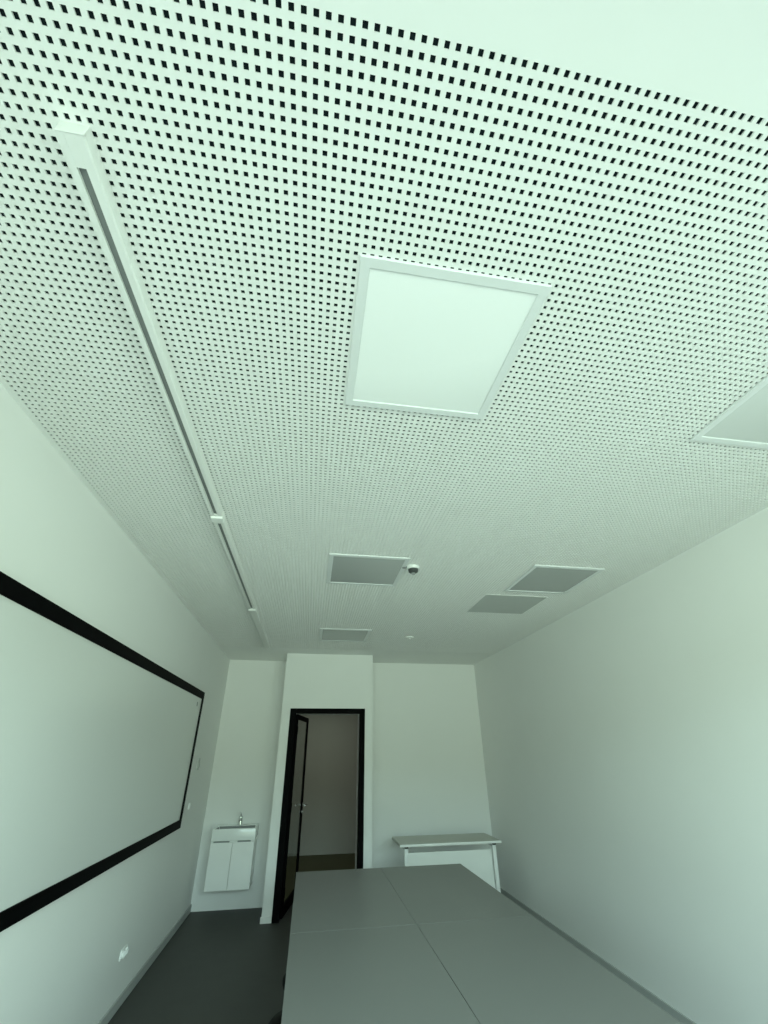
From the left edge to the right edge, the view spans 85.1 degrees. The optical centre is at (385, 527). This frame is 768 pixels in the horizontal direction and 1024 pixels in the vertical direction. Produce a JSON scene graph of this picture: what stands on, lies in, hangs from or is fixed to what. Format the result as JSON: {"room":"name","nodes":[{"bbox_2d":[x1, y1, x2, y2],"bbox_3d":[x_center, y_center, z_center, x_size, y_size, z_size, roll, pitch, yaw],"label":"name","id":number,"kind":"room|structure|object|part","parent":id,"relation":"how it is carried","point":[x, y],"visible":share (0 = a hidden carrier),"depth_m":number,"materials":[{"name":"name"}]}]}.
{"room":"classroom","nodes":[
{"label":"classroom","id":0,"kind":"room"},
{"bbox_2d":[0,383,229,1023],"bbox_3d":[-1.904,1.639,2.692,0.120,3.130,7.664,4,-29,-8],"label":"wall","id":1,"kind":"structure","parent":0,"point":[60,964],"depth_m":2.62,"materials":[{"name":"paint"}]},
{"bbox_2d":[0,571,204,931],"bbox_3d":[-1.865,1.610,2.932,0.022,1.357,4.300,4,-29,-8],"label":"whiteboard","id":2,"kind":"object","parent":1,"relation":"attached to","point":[98,738],"visible":1,"depth_m":2.37,"materials":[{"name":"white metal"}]},
{"bbox_2d":[119,944,128,961],"bbox_3d":[-2.027,3.306,3.250,0.024,0.062,0.125,4,-29,-8],"label":"wall socket","id":3,"kind":"object","parent":1,"relation":"attached to","point":[124,951],"visible":1,"depth_m":3.23,"materials":[{"name":"white plastic"}]},
{"bbox_2d":[98,904,191,1023],"bbox_3d":[-1.813,2.959,1.924,0.014,0.075,7.544,4,-29,-8],"label":"baseboard","id":4,"kind":"structure","parent":1,"relation":"attached to","point":[116,1005],"depth_m":3.63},
{"bbox_2d":[196,758,199,769],"bbox_3d":[-2.269,2.878,5.085,0.024,0.130,0.080,4,-29,-8],"label":"wall plate","id":5,"kind":"object","parent":1,"relation":"attached to","point":[198,760],"visible":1,"depth_m":5.07,"materials":[{"name":"grey plastic"}]},
{"bbox_2d":[108,853,354,1023],"bbox_3d":[-0.267,3.867,3.455,6.200,0.100,10.800,4,-29,-8],"label":"floor","id":6,"kind":"structure","parent":0,"point":[219,966],"depth_m":3.77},
{"bbox_2d":[268,1010,281,1023],"bbox_3d":[-0.422,2.755,2.038,0.509,0.512,0.486,4,-29,-8],"label":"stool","id":7,"kind":"object","parent":6,"relation":"on","point":[277,1018],"visible":0.15,"depth_m":2.15,"materials":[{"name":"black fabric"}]},
{"bbox_2d":[282,973,285,989],"bbox_3d":[-0.505,3.198,2.751,0.509,0.412,0.486,4,-29,-8],"label":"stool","id":8,"kind":"object","parent":6,"relation":"on","point":[284,976],"visible":0.08,"depth_m":2.76,"materials":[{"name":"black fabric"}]},
{"bbox_2d":[290,868,415,933],"bbox_3d":[-0.312,3.221,3.137,0.800,0.735,1.544,4,-29,-8],"label":"work table","id":9,"kind":"object","parent":6,"relation":"on","point":[329,900],"visible":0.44,"depth_m":3.11,"materials":[{"name":"grey laminate"}]},
{"bbox_2d":[281,924,479,1023],"bbox_3d":[-0.065,2.494,1.795,0.800,0.735,1.544,4,-29,-8],"label":"work table","id":10,"kind":"object","parent":6,"relation":"on","point":[390,974],"visible":1,"depth_m":2.03,"materials":[{"name":"grey laminate"}]},
{"bbox_2d":[392,833,500,892],"bbox_3d":[0.770,4.323,5.202,1.287,0.735,0.578,4,-29,-8],"label":"side table","id":11,"kind":"object","parent":6,"relation":"on","point":[478,861],"visible":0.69,"depth_m":5.12,"materials":[{"name":"laminate"}]},
{"bbox_3d":[0.255,4.176,4.922,0.048,0.679,0.036,4,-29,-8],"label":"leg","id":12,"kind":"part","parent":11,"relation":"part of","materials":[{"name":"white metal"}]},
{"bbox_3d":[0.798,4.172,5.035,1.051,0.443,0.018,4,-29,-8],"label":"modesty panel","id":13,"kind":"part","parent":11,"relation":"part of","materials":[{"name":"white laminate"}]},
{"bbox_3d":[1.358,4.251,5.085,0.048,0.679,0.036,4,-29,-8],"label":"leg","id":14,"kind":"part","parent":11,"relation":"part of","materials":[{"name":"white metal"}]},
{"bbox_2d":[381,864,531,923],"bbox_3d":[0.479,3.275,3.253,0.800,0.735,1.544,4,-29,-8],"label":"work table","id":15,"kind":"object","parent":6,"relation":"on","point":[445,892],"visible":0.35,"depth_m":3.22,"materials":[{"name":"grey laminate"}]},
{"bbox_2d":[417,916,681,1023],"bbox_3d":[0.727,2.548,1.912,0.800,0.735,1.544,4,-29,-8],"label":"work table","id":16,"kind":"object","parent":6,"relation":"on","point":[513,970],"visible":0.91,"depth_m":2.05,"materials":[{"name":"grey laminate"}]},
{"bbox_2d":[261,653,372,916],"bbox_3d":[-0.867,3.425,5.919,1.282,3.030,0.715,4,-29,-8],"label":"wall","id":17,"kind":"structure","parent":0,"point":[311,680],"depth_m":6.02,"materials":[{"name":"paint"}]},
{"bbox_2d":[260,916,271,923],"bbox_3d":[-0.794,4.561,4.898,1.306,0.060,0.012,4,-29,-8],"label":"baseboard","id":18,"kind":"structure","parent":17,"relation":"attached to","point":[263,920],"depth_m":4.81,"materials":[{"name":"paint"}]},
{"bbox_2d":[271,708,364,922],"bbox_3d":[-0.873,3.799,5.817,1.055,2.276,0.915,4,-29,-8],"label":"door","id":19,"kind":"structure","parent":17,"relation":"in","point":[280,907],"depth_m":5.50,"materials":[{"name":"black wood"}]},
{"bbox_2d":[288,715,357,855],"bbox_3d":[-1.137,5.058,8.802,6.200,2.900,0.120,4,-29,-8],"label":"wall","id":20,"kind":"structure","parent":0,"point":[328,826],"depth_m":8.57,"materials":[{"name":"paint"}]},
{"bbox_2d":[191,660,495,911],"bbox_3d":[-0.458,3.552,6.268,4.034,3.130,0.120,4,-29,-8],"label":"wall","id":21,"kind":"structure","parent":0,"point":[429,776],"depth_m":6.25,"materials":[{"name":"paint"}]},
{"bbox_2d":[204,812,258,891],"bbox_3d":[-1.945,4.128,5.381,0.533,0.763,0.403,4,-29,-8],"label":"sink cabinet","id":22,"kind":"object","parent":21,"relation":"attached to","point":[231,861],"visible":1,"depth_m":5.19,"materials":[{"name":"white wood"}]},
{"bbox_3d":[-2.044,4.159,5.130,0.260,0.470,0.019,4,-29,-8],"label":"door","id":23,"kind":"part","parent":22,"relation":"part of","materials":[{"name":"white"}]},
{"bbox_2d":[211,823,258,841],"bbox_3d":[-1.947,3.981,5.462,0.533,0.125,0.400,4,-29,-8],"label":"basin","id":24,"kind":"object","parent":22,"relation":"in","point":[239,832],"depth_m":5.30,"materials":[{"name":"white ceramic"}]},
{"bbox_2d":[238,812,242,824],"bbox_3d":[-1.938,3.897,5.597,0.056,0.152,0.154,4,-29,-8],"label":"faucet","id":25,"kind":"object","parent":22,"relation":"on","point":[241,816],"depth_m":5.61,"materials":[{"name":"silver metal"}]},
{"bbox_3d":[-1.783,4.177,5.168,0.260,0.470,0.019,4,-29,-8],"label":"door","id":26,"kind":"part","parent":22,"relation":"part of","materials":[{"name":"white"}]},
{"bbox_2d":[0,0,767,664],"bbox_3d":[0.141,0.459,3.640,4.274,0.005,7.784,4,-29,-8],"label":"ceiling","id":27,"kind":"structure","parent":0,"point":[611,155],"depth_m":1.30,"materials":[{"name":"white paint"}]},
{"bbox_2d":[54,121,269,648],"bbox_3d":[-1.174,0.360,3.362,0.072,0.058,5.496,4,-29,-8],"label":"rail","id":28,"kind":"object","parent":27,"relation":"attached to","point":[77,142],"visible":1,"depth_m":1.34,"materials":[{"name":"white metal"}]},
{"bbox_3d":[-0.881,-0.504,1.781,0.063,0.046,1.838,4,-29,-8],"label":"rail","id":29,"kind":"part","parent":28,"relation":"part of","materials":[{"name":"white metal"}]},
{"bbox_3d":[-1.179,0.371,3.395,0.063,0.046,1.878,4,-29,-8],"label":"rail","id":30,"kind":"part","parent":28,"relation":"part of","materials":[{"name":"white metal"}]},
{"bbox_3d":[-1.472,1.229,4.979,0.063,0.046,1.768,4,-29,-8],"label":"rail","id":31,"kind":"part","parent":28,"relation":"part of","materials":[{"name":"white metal"}]},
{"bbox_2d":[319,628,370,641],"bbox_3d":[-0.521,1.372,5.302,0.620,0.009,0.620,4,-29,-8],"label":"recessed light","id":32,"kind":"object","parent":27,"relation":"in","point":[326,634],"visible":1,"depth_m":5.27,"materials":[{"name":"white plastic"}]},
{"bbox_2d":[326,553,409,586],"bbox_3d":[-0.162,0.364,3.443,0.620,0.009,0.620,4,-29,-8],"label":"recessed light","id":33,"kind":"object","parent":27,"relation":"in","point":[351,569],"visible":1,"depth_m":3.41,"materials":[{"name":"white plastic"}]},
{"bbox_2d":[407,564,418,574],"bbox_3d":[0.225,0.349,3.361,0.096,0.068,0.096,4,-29,-8],"label":"smoke detector","id":34,"kind":"object","parent":27,"relation":"attached to","point":[413,569],"visible":1,"depth_m":3.33,"materials":[{"name":"white plastic"}]},
{"bbox_2d":[345,254,551,419],"bbox_3d":[0.182,-0.651,1.569,0.620,0.009,0.620,4,-29,-8],"label":"recessed light","id":35,"kind":"object","parent":27,"relation":"in","point":[427,339],"visible":1,"depth_m":1.50,"materials":[{"name":"white plastic"}]},
{"bbox_2d":[466,594,547,613],"bbox_3d":[1.226,0.791,4.268,0.636,0.004,0.566,4,-29,-8],"label":"ceiling panel","id":36,"kind":"object","parent":27,"relation":"attached to","point":[489,603],"visible":1,"depth_m":4.24,"materials":[{"name":"grey"}]},
{"bbox_2d":[504,565,604,593],"bbox_3d":[1.457,0.469,3.673,0.620,0.009,0.620,4,-29,-8],"label":"recessed light","id":37,"kind":"object","parent":27,"relation":"in","point":[549,579],"visible":1,"depth_m":3.64,"materials":[{"name":"white plastic"}]},
{"bbox_2d":[690,375,767,448],"bbox_3d":[1.829,-0.547,1.798,0.620,0.009,0.620,4,-29,-8],"label":"recessed light","id":38,"kind":"object","parent":27,"relation":"in","point":[744,422],"visible":1,"depth_m":1.92,"materials":[{"name":"white plastic"}]},
{"bbox_2d":[703,384,767,442],"bbox_3d":[1.829,-0.548,1.798,0.552,0.004,0.552,4,-29,-8],"label":"diffuser","id":39,"kind":"object","parent":38,"relation":"attached to","point":[747,422],"depth_m":1.92,"materials":[{"name":"white metal"}]},
{"bbox_2d":[474,507,767,1023],"bbox_3d":[2.196,1.918,3.297,0.120,3.130,7.664,4,-29,-8],"label":"wall","id":40,"kind":"structure","parent":0,"point":[625,737],"depth_m":3.32,"materials":[{"name":"paint"}]},
{"bbox_2d":[500,888,695,1023],"bbox_3d":[2.155,3.228,2.511,0.014,0.078,7.544,4,-29,-8],"label":"baseboard","id":41,"kind":"structure","parent":40,"relation":"attached to","point":[676,1014],"depth_m":3.61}
]}

